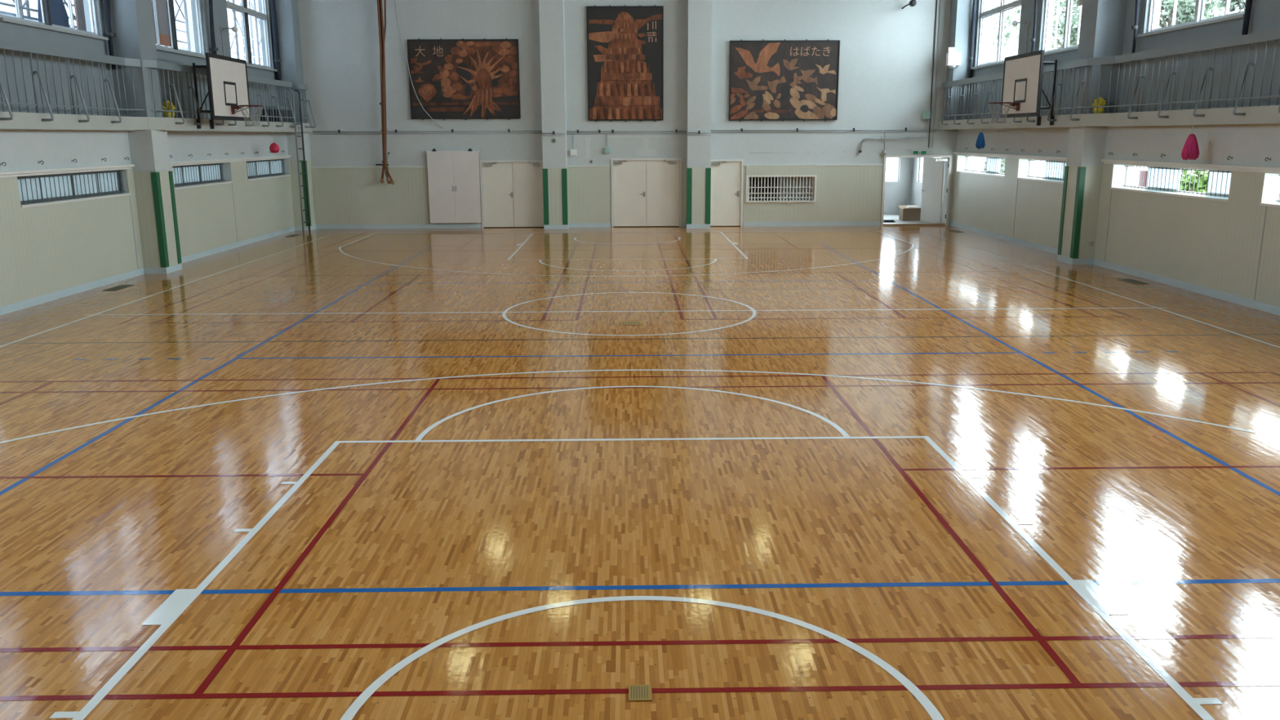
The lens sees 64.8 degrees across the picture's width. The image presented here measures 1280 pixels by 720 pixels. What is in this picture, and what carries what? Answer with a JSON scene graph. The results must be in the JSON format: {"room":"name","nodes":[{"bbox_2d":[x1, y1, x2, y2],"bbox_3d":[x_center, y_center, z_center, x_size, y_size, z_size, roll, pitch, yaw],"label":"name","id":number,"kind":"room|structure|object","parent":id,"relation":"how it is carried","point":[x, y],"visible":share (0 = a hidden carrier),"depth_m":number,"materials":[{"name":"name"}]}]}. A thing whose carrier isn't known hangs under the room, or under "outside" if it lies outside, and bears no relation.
{"room":"sports hall","nodes":[
{"label":"sports hall","id":0,"kind":"room"},
{"bbox_2d":[0,0,315,306],"bbox_3d":[-9.079,-4.461,12.390,0.866,8.300,30.000,0,13,-1],"label":"wall","id":1,"kind":"structure","parent":0,"point":[46,247],"depth_m":17.98,"materials":[{"name":"paint"}]},
{"bbox_2d":[0,0,108,39],"bbox_3d":[-9.338,-6.514,15.746,0.250,2.644,3.049,0,13,-1],"label":"window","id":2,"kind":"structure","parent":1,"relation":"in","point":[46,24],"depth_m":15.99,"materials":[{"name":"metal"}]},
{"bbox_2d":[0,164,134,177],"bbox_3d":[-9.051,-2.619,14.264,0.084,0.080,7.860,0,13,-1],"label":"ledge","id":3,"kind":"object","parent":1,"relation":"attached to","point":[71,170],"visible":1,"depth_m":15.82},
{"bbox_2d":[17,169,125,204],"bbox_3d":[-9.230,-2.829,16.377,0.111,0.414,3.319,0,13,-1],"label":"window","id":4,"kind":"structure","parent":1,"relation":"in","point":[55,187],"depth_m":16.30,"materials":[{"name":"clear glass"}]},
{"bbox_2d":[103,0,115,69],"bbox_3d":[-9.227,-6.860,17.305,0.194,3.614,0.265,8,15,33],"label":"curtain","id":5,"kind":"object","parent":1,"relation":"hanging from","point":[109,34],"visible":0.92,"depth_m":17.50,"materials":[{"name":"black fabric"}]},
{"bbox_2d":[0,226,294,315],"bbox_3d":[-9.046,-0.368,12.833,0.023,0.115,29.070,0,13,-1],"label":"baseboard","id":6,"kind":"structure","parent":1,"relation":"attached to","point":[20,305],"depth_m":17.26,"materials":[{"name":"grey paint"}]},
{"bbox_2d":[0,111,312,132],"bbox_3d":[-8.897,-3.003,12.542,0.692,0.235,29.639,0,13,-1],"label":"balcony","id":7,"kind":"object","parent":1,"relation":"attached to","point":[20,120],"visible":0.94,"depth_m":17.47,"materials":[{"name":"paint"}]},
{"bbox_2d":[0,38,315,128],"bbox_3d":[-8.744,-4.943,18.722,0.517,1.109,16.560,0,13,-1],"label":"balcony railing","id":8,"kind":"object","parent":7,"relation":"on","point":[5,44],"visible":0.8,"depth_m":16.91,"materials":[{"name":"grey metal"}]},
{"bbox_2d":[162,100,175,117],"bbox_3d":[-8.847,-4.707,18.915,0.256,0.323,0.348,0,13,-1],"label":"bundle","id":9,"kind":"object","parent":7,"relation":"on","point":[164,107],"visible":0.68,"depth_m":18.84,"materials":[{"name":"plastic"}]},
{"bbox_2d":[192,52,263,128],"bbox_3d":[-8.128,-5.294,19.995,1.299,1.380,1.548,10,16,38],"label":"basketball hoop","id":10,"kind":"object","parent":7,"relation":"on","point":[228,92],"visible":1,"depth_m":19.83,"materials":[{"name":"black paint"}]},
{"bbox_2d":[269,132,279,153],"bbox_3d":[-8.747,-5.199,24.094,0.230,0.508,0.221,9,16,37],"label":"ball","id":11,"kind":"object","parent":7,"relation":"hanging from","point":[273,148],"visible":1,"depth_m":24.05,"materials":[{"name":"red fabric"}]},
{"bbox_2d":[262,106,293,122],"bbox_3d":[-9.125,-6.196,25.476,0.440,0.388,1.100,0,13,-1],"label":"clutter","id":12,"kind":"object","parent":7,"relation":"on","point":[268,107],"visible":0.46,"depth_m":25.02,"materials":[{"name":"metal"}]},
{"bbox_2d":[152,0,205,58],"bbox_3d":[-9.408,-7.522,20.285,0.250,2.644,2.849,0,13,-1],"label":"window","id":13,"kind":"structure","parent":1,"relation":"in","point":[174,49],"depth_m":20.50,"materials":[{"name":"metal"}]},
{"bbox_2d":[172,163,225,186],"bbox_3d":[-9.395,-3.913,21.261,0.111,0.414,2.969,0,13,-1],"label":"window","id":14,"kind":"structure","parent":1,"relation":"in","point":[188,175],"depth_m":21.42,"materials":[{"name":"clear glass"}]},
{"bbox_2d":[208,0,218,54],"bbox_3d":[-9.297,-7.919,21.781,0.194,3.486,0.265,8,15,33],"label":"curtain","id":15,"kind":"object","parent":1,"relation":"hanging from","point":[213,48],"visible":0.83,"depth_m":21.90,"materials":[{"name":"black fabric"}]},
{"bbox_2d":[219,26,237,56],"bbox_3d":[-9.219,-6.565,22.831,0.384,1.880,0.127,0,13,-1],"label":"wall bracket","id":16,"kind":"object","parent":1,"relation":"attached to","point":[234,28],"visible":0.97,"depth_m":22.63,"materials":[{"name":"grey metal"}]},
{"bbox_2d":[170,155,290,166],"bbox_3d":[-9.182,-4.494,22.708,0.084,0.080,7.960,0,13,-1],"label":"ledge","id":17,"kind":"object","parent":1,"relation":"attached to","point":[255,158],"visible":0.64,"depth_m":22.33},
{"bbox_2d":[226,0,277,71],"bbox_3d":[-9.472,-8.433,24.385,0.250,2.644,2.849,0,13,-1],"label":"window","id":18,"kind":"structure","parent":1,"relation":"in","point":[243,9],"depth_m":24.60,"materials":[{"name":"metal"}]},
{"bbox_2d":[246,159,285,178],"bbox_3d":[-9.405,-4.781,25.166,0.111,0.414,3.049,0,13,-1],"label":"window","id":19,"kind":"structure","parent":1,"relation":"in","point":[262,168],"depth_m":25.33,"materials":[{"name":"clear glass"}]},
{"bbox_2d":[270,0,281,80],"bbox_3d":[-9.359,-8.833,25.778,0.194,3.436,0.265,8,15,33],"label":"curtain","id":20,"kind":"object","parent":1,"relation":"hanging from","point":[274,22],"visible":0.94,"depth_m":25.88,"materials":[{"name":"black fabric"}]},
{"bbox_2d":[297,0,957,229],"bbox_3d":[-0.372,-7.684,26.732,18.200,8.300,0.766,0,13,-1],"label":"wall","id":21,"kind":"structure","parent":0,"point":[886,49],"depth_m":26.96,"materials":[{"name":"paint"}]},
{"bbox_2d":[395,2,443,128],"bbox_3d":[-5.829,-7.967,26.600,1.123,3.646,0.128,0,13,-1],"label":"loose cable","id":22,"kind":"object","parent":21,"relation":"attached to","point":[396,2],"visible":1,"depth_m":26.61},
{"bbox_2d":[312,128,542,134],"bbox_3d":[-5.686,-6.126,27.058,6.160,0.120,0.042,0,13,-1],"label":"conduit","id":23,"kind":"object","parent":21,"relation":"attached to","point":[452,130],"visible":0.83,"depth_m":27.05,"materials":[{"name":"metal"}]},
{"bbox_2d":[425,148,481,222],"bbox_3d":[-5.035,-4.718,27.324,1.450,1.990,0.128,0,13,-1],"label":"cabinet","id":24,"kind":"object","parent":21,"relation":"attached to","point":[453,176],"visible":1,"depth_m":27.28,"materials":[{"name":"white paint"}]},
{"bbox_2d":[407,38,520,119],"bbox_3d":[-4.657,-7.441,26.758,2.914,2.094,0.090,0,13,-1],"label":"relief panel","id":25,"kind":"object","parent":21,"relation":"attached to","point":[462,78],"visible":1,"depth_m":26.73,"materials":[{"name":"brown wood"}]},
{"bbox_2d":[479,160,543,227],"bbox_3d":[-3.455,-4.506,27.450,1.750,1.810,0.154,0,13,-1],"label":"door","id":26,"kind":"structure","parent":21,"relation":"in","point":[499,201],"depth_m":27.48,"materials":[{"name":"white paint"}]},
{"bbox_2d":[542,131,565,136],"bbox_3d":[-2.280,-5.989,26.680,0.620,0.120,0.042,0,13,-1],"label":"conduit","id":27,"kind":"object","parent":21,"relation":"attached to","point":[553,133],"visible":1,"depth_m":26.67,"materials":[{"name":"metal"}]},
{"bbox_2d":[551,137,556,143],"bbox_3d":[-2.289,-5.812,26.734,0.150,0.150,0.016,0,13,-1],"label":"round cover","id":28,"kind":"object","parent":21,"relation":"attached to","point":[553,140],"visible":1,"depth_m":26.73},
{"bbox_2d":[570,134,577,155],"bbox_3d":[-1.795,-5.787,27.167,0.170,0.560,0.096,0,13,-1],"label":"switch box","id":29,"kind":"object","parent":21,"relation":"attached to","point":[573,152],"visible":1,"depth_m":27.17,"materials":[{"name":"white plastic"}]},
{"bbox_2d":[315,221,880,228],"bbox_3d":[-1.117,-3.698,27.677,15.480,0.115,0.025,0,13,-1],"label":"baseboard","id":30,"kind":"structure","parent":21,"relation":"attached to","point":[875,223],"depth_m":27.65,"materials":[{"name":"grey paint"}]},
{"bbox_2d":[604,134,609,153],"bbox_3d":[-0.885,-5.823,27.173,0.150,0.500,0.096,0,13,-1],"label":"switch box","id":31,"kind":"object","parent":21,"relation":"attached to","point":[606,149],"visible":1,"depth_m":27.17,"materials":[{"name":"green paint"}]},
{"bbox_2d":[586,4,663,121],"bbox_3d":[-0.389,-7.842,26.729,2.014,2.974,0.102,0,13,-1],"label":"relief panel","id":32,"kind":"object","parent":21,"relation":"attached to","point":[625,43],"visible":1,"depth_m":26.71,"materials":[{"name":"brown wood"}]},
{"bbox_2d":[566,128,686,134],"bbox_3d":[-0.362,-6.140,27.137,3.210,0.120,0.042,0,13,-1],"label":"conduit","id":33,"kind":"object","parent":21,"relation":"attached to","point":[676,131],"visible":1,"depth_m":27.14,"materials":[{"name":"metal"}]},
{"bbox_2d":[610,158,681,226],"bbox_3d":[0.175,-4.553,27.497,1.910,1.850,0.150,0,13,-1],"label":"door","id":34,"kind":"structure","parent":21,"relation":"in","point":[646,192],"depth_m":27.53,"materials":[{"name":"white paint"}]},
{"bbox_2d":[687,130,711,135],"bbox_3d":[1.570,-6.017,26.733,0.620,0.120,0.042,0,13,-1],"label":"conduit","id":35,"kind":"object","parent":21,"relation":"attached to","point":[699,132],"visible":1,"depth_m":26.72,"materials":[{"name":"metal"}]},
{"bbox_2d":[710,159,743,226],"bbox_3d":[2.340,-4.549,27.532,0.940,1.810,0.151,0,13,-1],"label":"door","id":36,"kind":"structure","parent":21,"relation":"in","point":[726,175],"depth_m":27.56,"materials":[{"name":"white paint"}]},
{"bbox_2d":[745,164,817,202],"bbox_3d":[3.847,-4.823,27.564,1.920,1.000,0.210,0,13,-1],"label":"window","id":37,"kind":"structure","parent":21,"relation":"in","point":[796,182],"depth_m":27.54,"materials":[{"name":"white paint"}]},
{"bbox_2d":[728,39,839,121],"bbox_3d":[3.833,-7.445,26.891,2.914,2.114,0.086,0,13,-1],"label":"relief panel","id":38,"kind":"object","parent":21,"relation":"attached to","point":[784,79],"visible":1,"depth_m":26.86,"materials":[{"name":"brown wood"}]},
{"bbox_2d":[711,128,936,133],"bbox_3d":[4.947,-6.193,27.207,6.130,0.120,0.042,0,13,-1],"label":"conduit","id":39,"kind":"object","parent":21,"relation":"attached to","point":[905,129],"visible":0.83,"depth_m":27.20,"materials":[{"name":"metal"}]},
{"bbox_2d":[881,133,887,155],"bbox_3d":[6.624,-5.835,27.283,0.150,0.605,0.096,0,13,-1],"label":"bell","id":40,"kind":"object","parent":21,"relation":"attached to","point":[884,152],"visible":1,"depth_m":27.30,"materials":[{"name":"white metal"}]},
{"bbox_2d":[858,137,926,152],"bbox_3d":[6.829,-5.826,27.295,1.810,0.410,0.090,0,13,-1],"label":"vent pipe","id":41,"kind":"object","parent":21,"relation":"attached to","point":[881,138],"visible":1,"depth_m":27.25,"materials":[{"name":"metal"}]},
{"bbox_2d":[902,0,916,8],"bbox_3d":[7.058,-9.299,26.360,0.196,0.193,0.482,-4,13,-16],"label":"camera","id":42,"kind":"object","parent":21,"relation":"attached to","point":[912,2],"visible":1,"depth_m":26.17,"materials":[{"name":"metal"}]},
{"bbox_2d":[880,155,951,226],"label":"door","id":43,"kind":"structure","parent":21,"relation":"in","point":[933,165],"depth_m":28.12,"materials":[{"name":"white paint"}]},
{"bbox_2d":[911,151,926,154],"bbox_3d":[7.585,-5.628,27.367,0.380,0.095,0.056,0,13,-1],"label":"exit sign","id":44,"kind":"object","parent":21,"relation":"attached to","point":[913,152],"visible":1,"depth_m":27.35,"materials":[{"name":"green plastic"}]},
{"bbox_2d":[922,0,941,147],"bbox_3d":[7.762,-8.771,26.655,0.321,6.190,0.090,0,13,-1],"label":"conduit pipe","id":45,"kind":"object","parent":21,"relation":"attached to","point":[926,114],"visible":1,"depth_m":27.01,"materials":[{"name":"grey metal"}]},
{"bbox_2d":[0,214,1279,719],"bbox_3d":[-0.106,-0.821,15.386,18.680,0.220,34.000,0,13,-1],"label":"floor","id":46,"kind":"structure","parent":0,"point":[885,472],"depth_m":7.25,"materials":[{"name":"brown wood"}]},
{"bbox_2d":[102,284,133,290],"bbox_3d":[-8.715,-1.208,16.862,0.230,0.006,0.630,0,13,-1],"label":"floor grate","id":47,"kind":"object","parent":46,"relation":"on","point":[120,286],"visible":1,"depth_m":16.84,"materials":[{"name":"metal"}]},
{"bbox_2d":[285,234,300,236],"bbox_3d":[-8.836,-3.169,25.692,0.220,0.006,0.600,0,13,-1],"label":"floor grate","id":48,"kind":"object","parent":46,"relation":"on","point":[291,235],"visible":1,"depth_m":25.70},
{"bbox_2d":[288,88,310,234],"bbox_3d":[-8.717,-5.062,25.826,0.134,3.641,0.564,0,13,-1],"label":"ladder","id":49,"kind":"object","parent":46,"relation":"on","point":[289,89],"visible":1,"depth_m":25.81,"materials":[{"name":"grey metal"}]},
{"bbox_2d":[620,321,643,324],"bbox_3d":[-0.108,-0.488,13.450,0.296,0.005,0.191,0,13,-1],"label":"socket","id":50,"kind":"object","parent":46,"relation":"on","point":[621,322],"visible":1,"depth_m":13.45,"materials":[{"name":"gold metal"}]},
{"bbox_2d":[628,684,652,701],"bbox_3d":[0.001,1.493,4.530,0.104,0.004,0.130,0,13,-1],"label":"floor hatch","id":51,"kind":"object","parent":46,"relation":"on","point":[636,692],"visible":1,"depth_m":4.52,"materials":[{"name":"beige wood"}]},
{"bbox_2d":[883,219,895,222],"bbox_3d":[7.087,-3.968,28.757,0.320,0.064,0.250,0,13,-1],"label":"mat","id":52,"kind":"object","parent":46,"relation":"on","point":[884,220],"visible":0.86,"depth_m":28.66,"materials":[{"name":"rubber"}]},
{"bbox_2d":[898,205,920,221],"bbox_3d":[7.849,-4.257,29.242,0.660,0.410,0.700,0,13,-1],"label":"cardboard box","id":53,"kind":"object","parent":46,"relation":"on","point":[907,213],"visible":0.98,"depth_m":29.07,"materials":[{"name":"brown cardboard"}]},
{"bbox_2d":[883,222,945,225],"bbox_3d":[7.555,-3.764,27.959,1.730,0.049,0.290,0,13,-1],"label":"threshold","id":54,"kind":"object","parent":46,"relation":"on","point":[884,224],"visible":0.86,"depth_m":27.82,"materials":[{"name":"brown wood"}]},
{"bbox_2d":[949,230,964,232],"bbox_3d":[8.178,-3.336,26.122,0.220,0.006,0.600,0,13,-1],"label":"floor grate","id":55,"kind":"object","parent":46,"relation":"on","point":[955,231],"visible":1,"depth_m":26.03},
{"bbox_2d":[1118,279,1148,284],"bbox_3d":[8.348,-1.330,17.089,0.240,0.006,0.610,0,13,-1],"label":"floor grate","id":56,"kind":"object","parent":46,"relation":"on","point":[1131,281],"visible":1,"depth_m":17.02,"materials":[{"name":"metal"}]},
{"bbox_2d":[749,177,779,199],"bbox_3d":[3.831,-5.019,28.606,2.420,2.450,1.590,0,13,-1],"label":"grille","id":57,"kind":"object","parent":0,"point":[775,180],"depth_m":29.37,"materials":[{"name":"beige metal"}]},
{"bbox_2d":[883,157,946,222],"bbox_3d":[7.430,-5.448,29.616,2.450,2.580,3.640,0,13,-1],"label":"wall","id":58,"kind":"structure","parent":0,"point":[908,191],"depth_m":31.26,"materials":[{"name":"grey paint"}]},
{"bbox_2d":[884,157,899,182],"bbox_3d":[7.303,-5.991,31.256,1.448,0.928,0.060,0,13,-1],"label":"window","id":59,"kind":"structure","parent":58,"relation":"in","point":[897,180],"depth_m":31.31,"materials":[{"name":"metal"}]},
{"bbox_2d":[919,157,922,182],"bbox_3d":[8.554,-5.630,29.563,0.060,0.908,2.298,0,13,-1],"label":"window","id":60,"kind":"structure","parent":58,"relation":"in","point":[921,158],"depth_m":30.67,"materials":[{"name":"glass"}]},
{"bbox_2d":[943,0,1279,306],"bbox_3d":[8.783,-4.591,12.637,0.846,8.300,30.000,0,13,-1],"label":"wall","id":61,"kind":"structure","parent":0,"point":[1230,245],"depth_m":18.04,"materials":[{"name":"paint"}]},
{"bbox_2d":[946,47,961,68],"bbox_3d":[8.164,-7.862,26.244,0.340,0.530,0.200,0,13,-1],"label":"speaker box","id":62,"kind":"object","parent":61,"relation":"attached to","point":[953,58],"visible":1,"depth_m":26.20,"materials":[{"name":"white paint"}]},
{"bbox_2d":[968,0,976,78],"bbox_3d":[8.646,-8.964,26.027,0.165,3.435,0.300,0,13,-1],"label":"curtain","id":63,"kind":"object","parent":61,"relation":"hanging from","point":[973,15],"visible":0.95,"depth_m":26.15,"materials":[{"name":"black fabric"}]},
{"bbox_2d":[964,155,1005,174],"bbox_3d":[8.859,-4.944,25.555,0.111,0.414,3.529,0,13,-1],"label":"window","id":64,"kind":"structure","parent":61,"relation":"in","point":[993,164],"depth_m":25.52,"materials":[{"name":"clear glass"}]},
{"bbox_2d":[971,0,1021,69],"bbox_3d":[8.777,-8.560,24.613,0.250,2.644,2.899,0,13,-1],"label":"window","id":65,"kind":"structure","parent":61,"relation":"in","point":[1003,7],"depth_m":24.81,"materials":[{"name":"metal"}]},
{"bbox_2d":[953,151,1066,161],"bbox_3d":[8.601,-4.747,23.510,0.084,0.080,7.900,0,13,-1],"label":"ledge","id":66,"kind":"object","parent":61,"relation":"attached to","point":[993,155],"visible":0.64,"depth_m":23.13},
{"bbox_2d":[1012,20,1030,53],"bbox_3d":[8.595,-6.707,22.972,0.384,1.950,0.127,0,13,-1],"label":"wall bracket","id":67,"kind":"object","parent":61,"relation":"attached to","point":[1015,23],"visible":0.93,"depth_m":22.76,"materials":[{"name":"grey metal"}]},
{"bbox_2d":[1030,0,1037,52],"bbox_3d":[8.707,-8.130,22.043,0.165,3.335,0.300,0,13,-1],"label":"curtain","id":68,"kind":"object","parent":61,"relation":"hanging from","point":[1033,40],"visible":0.88,"depth_m":22.19,"materials":[{"name":"black fabric"}]},
{"bbox_2d":[1026,159,1066,180],"bbox_3d":[8.918,-4.096,21.739,0.111,0.414,2.649,0,13,-1],"label":"window","id":69,"kind":"structure","parent":61,"relation":"in","point":[1054,170],"depth_m":21.87,"materials":[{"name":"glass"}]},
{"bbox_2d":[1041,0,1081,56],"bbox_3d":[8.835,-7.725,20.855,0.250,2.644,2.299,0,13,-1],"label":"window","id":70,"kind":"structure","parent":61,"relation":"in","point":[1066,47],"depth_m":21.09,"materials":[{"name":"metal"}]},
{"bbox_2d":[1076,0,1082,5],"bbox_3d":[8.645,-6.005,19.718,0.384,1.990,0.127,0,13,-1],"label":"wall bracket","id":71,"kind":"object","parent":61,"relation":"attached to","point":[1079,2],"visible":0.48,"depth_m":19.47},
{"bbox_2d":[937,105,1279,129],"bbox_3d":[8.608,-3.130,12.784,0.692,0.235,29.639,0,13,-1],"label":"balcony","id":72,"kind":"object","parent":61,"relation":"attached to","point":[1269,113],"visible":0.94,"depth_m":16.92,"materials":[{"name":"paint"}]},
{"bbox_2d":[987,49,1057,125],"bbox_3d":[7.601,-5.391,20.135,1.296,1.380,1.498,-11,17,-40],"label":"basketball hoop","id":73,"kind":"object","parent":72,"relation":"on","point":[1023,73],"visible":1,"depth_m":19.99,"materials":[{"name":"black paint"}]},
{"bbox_2d":[1091,97,1106,113],"bbox_3d":[8.447,-4.689,18.565,0.215,0.300,0.313,0,13,-1],"label":"bundle","id":74,"kind":"object","parent":72,"relation":"on","point":[1101,102],"visible":0.92,"depth_m":18.48,"materials":[{"name":"fabric"}]},
{"bbox_2d":[941,29,1279,124],"bbox_3d":[8.257,-5.066,18.957,0.517,1.109,16.560,0,13,-1],"label":"balcony railing","id":75,"kind":"object","parent":72,"relation":"on","point":[1273,35],"visible":0.79,"depth_m":16.91,"materials":[{"name":"grey metal"}]},
{"bbox_2d":[975,123,985,148],"bbox_3d":[7.958,-5.224,23.545,0.204,0.575,0.215,11,17,42],"label":"tassel","id":76,"kind":"object","parent":75,"relation":"hanging from","point":[980,143],"visible":1,"depth_m":23.51,"materials":[{"name":"blue fabric"}]},
{"bbox_2d":[1181,117,1199,160],"bbox_3d":[8.346,-3.350,15.263,0.251,0.647,0.249,0,13,-1],"label":"bag","id":77,"kind":"object","parent":75,"relation":"hanging from","point":[1190,151],"visible":1,"depth_m":15.22,"materials":[{"name":"pink fabric"}]},
{"bbox_2d":[950,221,1279,315],"bbox_3d":[8.803,-0.559,13.358,0.023,0.115,29.638,0,13,-1],"label":"baseboard","id":78,"kind":"structure","parent":61,"relation":"attached to","point":[1243,301],"depth_m":17.01,"materials":[{"name":"blue paint"}]},
{"bbox_2d":[1131,0,1139,62],"bbox_3d":[8.774,-7.038,17.585,0.169,3.534,0.300,0,13,-1],"label":"curtain","id":79,"kind":"object","parent":61,"relation":"hanging from","point":[1135,26],"visible":0.9,"depth_m":17.80,"materials":[{"name":"black fabric"}]},
{"bbox_2d":[1122,164,1231,197],"bbox_3d":[8.995,-2.997,16.790,0.111,0.414,3.689,0,13,-1],"label":"window","id":80,"kind":"structure","parent":61,"relation":"in","point":[1162,179],"depth_m":16.92,"materials":[{"name":"clear glass"}]},
{"bbox_2d":[1101,159,1279,173],"bbox_3d":[8.736,-2.807,14.774,0.084,0.080,8.400,0,13,-1],"label":"ledge","id":81,"kind":"object","parent":61,"relation":"attached to","point":[1180,165],"visible":1,"depth_m":15.74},
{"bbox_2d":[1137,0,1244,37],"bbox_3d":[8.910,-6.641,15.974,0.250,2.644,3.099,0,13,-1],"label":"window","id":82,"kind":"structure","parent":61,"relation":"in","point":[1198,21],"depth_m":16.23,"materials":[{"name":"metal"}]},
{"bbox_2d":[1241,0,1253,35],"bbox_3d":[8.832,-6.387,14.308,0.154,3.384,0.300,0,13,-1],"label":"curtain","id":83,"kind":"object","parent":61,"relation":"hanging from","point":[1249,2],"visible":0.94,"depth_m":14.62,"materials":[{"name":"black fabric"}]},
{"bbox_3d":[-0.168,-8.637,11.421,18.720,0.200,30.250,0,13,-1],"label":"ceiling","id":84,"kind":"structure","parent":0,"visible":0},
{"bbox_2d":[377,0,394,184],"bbox_3d":[-6.746,-8.160,26.246,0.465,7.109,0.271,0,13,-1],"label":"ropes","id":85,"kind":"object","parent":84,"relation":"hanging from","point":[382,30],"visible":1,"depth_m":26.45,"materials":[{"name":"brown fabric"}]},
{"label":"outside","id":86,"kind":"structure","parent":0,"visible":0},
{"bbox_2d":[73,0,86,31],"bbox_3d":[-10.269,-7.554,18.841,0.030,2.850,1.530,0,13,-1],"label":"sheet","id":87,"kind":"object","parent":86,"point":[78,4],"visible":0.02,"depth_m":18.45,"materials":[{"name":"grey fabric"}]},
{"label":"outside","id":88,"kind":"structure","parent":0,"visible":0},
{"bbox_2d":[884,173,897,180],"bbox_3d":[-0.374,-3.114,29.215,80.000,0.300,110.000,0,13,-1],"label":"ground","id":89,"kind":"structure","parent":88,"point":[888,176],"depth_m":76.17,"materials":[{"name":"white"}]},
{"bbox_2d":[0,0,262,62],"bbox_3d":[-11.661,-8.019,24.878,0.020,11.150,36.000,0,13,-1],"label":"scaffold mesh","id":90,"kind":"object","parent":89,"relation":"on","point":[181,36],"visible":0.02,"depth_m":25.86,"materials":[{"name":"fabric"}]},
{"bbox_2d":[0,0,262,65],"bbox_3d":[-10.956,-6.440,22.484,0.952,9.200,25.680,0,13,-1],"label":"scaffold","id":91,"kind":"object","parent":89,"relation":"on","point":[250,2],"visible":0.06,"depth_m":24.93,"materials":[{"name":"metal"}]},
{"bbox_2d":[37,0,69,27],"bbox_3d":[-10.210,-6.061,17.539,0.150,0.800,0.700,0,13,-1],"label":"bundle","id":92,"kind":"object","parent":91,"relation":"on","point":[59,15],"visible":0.33,"depth_m":17.55,"materials":[{"name":"blue fabric"}]},
{"bbox_2d":[151,0,171,47],"bbox_3d":[-10.303,-8.075,21.070,0.050,2.800,1.750,0,13,-1],"label":"sheet","id":93,"kind":"object","parent":91,"relation":"hanging from","point":[162,7],"visible":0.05,"depth_m":21.76,"materials":[{"name":"fabric"}]},
{"bbox_2d":[186,0,195,52],"bbox_3d":[-10.224,-6.654,23.667,0.300,9.100,0.600,0,13,-1],"label":"column","id":94,"kind":"structure","parent":89,"relation":"on","point":[188,2],"depth_m":23.13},
{"bbox_2d":[979,158,1005,173],"bbox_3d":[10.581,-4.698,29.078,1.447,2.767,1.793,0,13,-1],"label":"bush","id":95,"kind":"object","parent":89,"relation":"on","point":[981,159],"visible":0.1,"depth_m":28.84,"materials":[{"name":"green plant"}]},
{"bbox_2d":[969,1,1181,186],"bbox_3d":[21.695,-14.206,54.754,8.000,10.100,17.000,0,13,-1],"label":"sky","id":96,"kind":"structure","parent":89,"relation":"on","point":[1006,50],"depth_m":50.49,"materials":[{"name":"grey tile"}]},
{"bbox_2d":[987,0,1168,49],"bbox_3d":[13.599,-8.486,32.075,6.184,8.839,4.689,0,13,-1],"label":"tree","id":97,"kind":"object","parent":89,"relation":"on","point":[1074,21],"visible":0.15,"depth_m":31.03,"materials":[{"name":"green plant"}]},
{"bbox_2d":[1138,170,1147,186],"bbox_3d":[9.748,-2.465,19.763,0.070,2.450,0.160,0,13,-1],"label":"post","id":98,"kind":"object","parent":89,"relation":"on","point":[1141,171],"visible":0.21,"depth_m":19.48,"materials":[{"name":"white metal"}]},
{"bbox_2d":[1179,168,1208,192],"bbox_3d":[10.589,-2.584,19.007,1.587,3.008,1.796,0,13,-1],"label":"bush","id":99,"kind":"object","parent":89,"relation":"on","point":[1206,175],"visible":0.14,"depth_m":18.86,"materials":[{"name":"green plant"}]},
{"bbox_2d":[1159,0,1236,27],"bbox_3d":[14.246,-7.048,27.162,3.385,8.157,4.147,10,16,40],"label":"tree","id":100,"kind":"object","parent":89,"relation":"on","point":[1185,8],"visible":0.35,"depth_m":25.98,"materials":[{"name":"green plant"}]},
{"bbox_2d":[1207,0,1246,15],"bbox_3d":[13.607,-5.507,21.828,3.310,7.466,3.277,8,15,32],"label":"tree","id":101,"kind":"object","parent":89,"relation":"on","point":[1237,3],"visible":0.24,"depth_m":22.21,"materials":[{"name":"green plant"}]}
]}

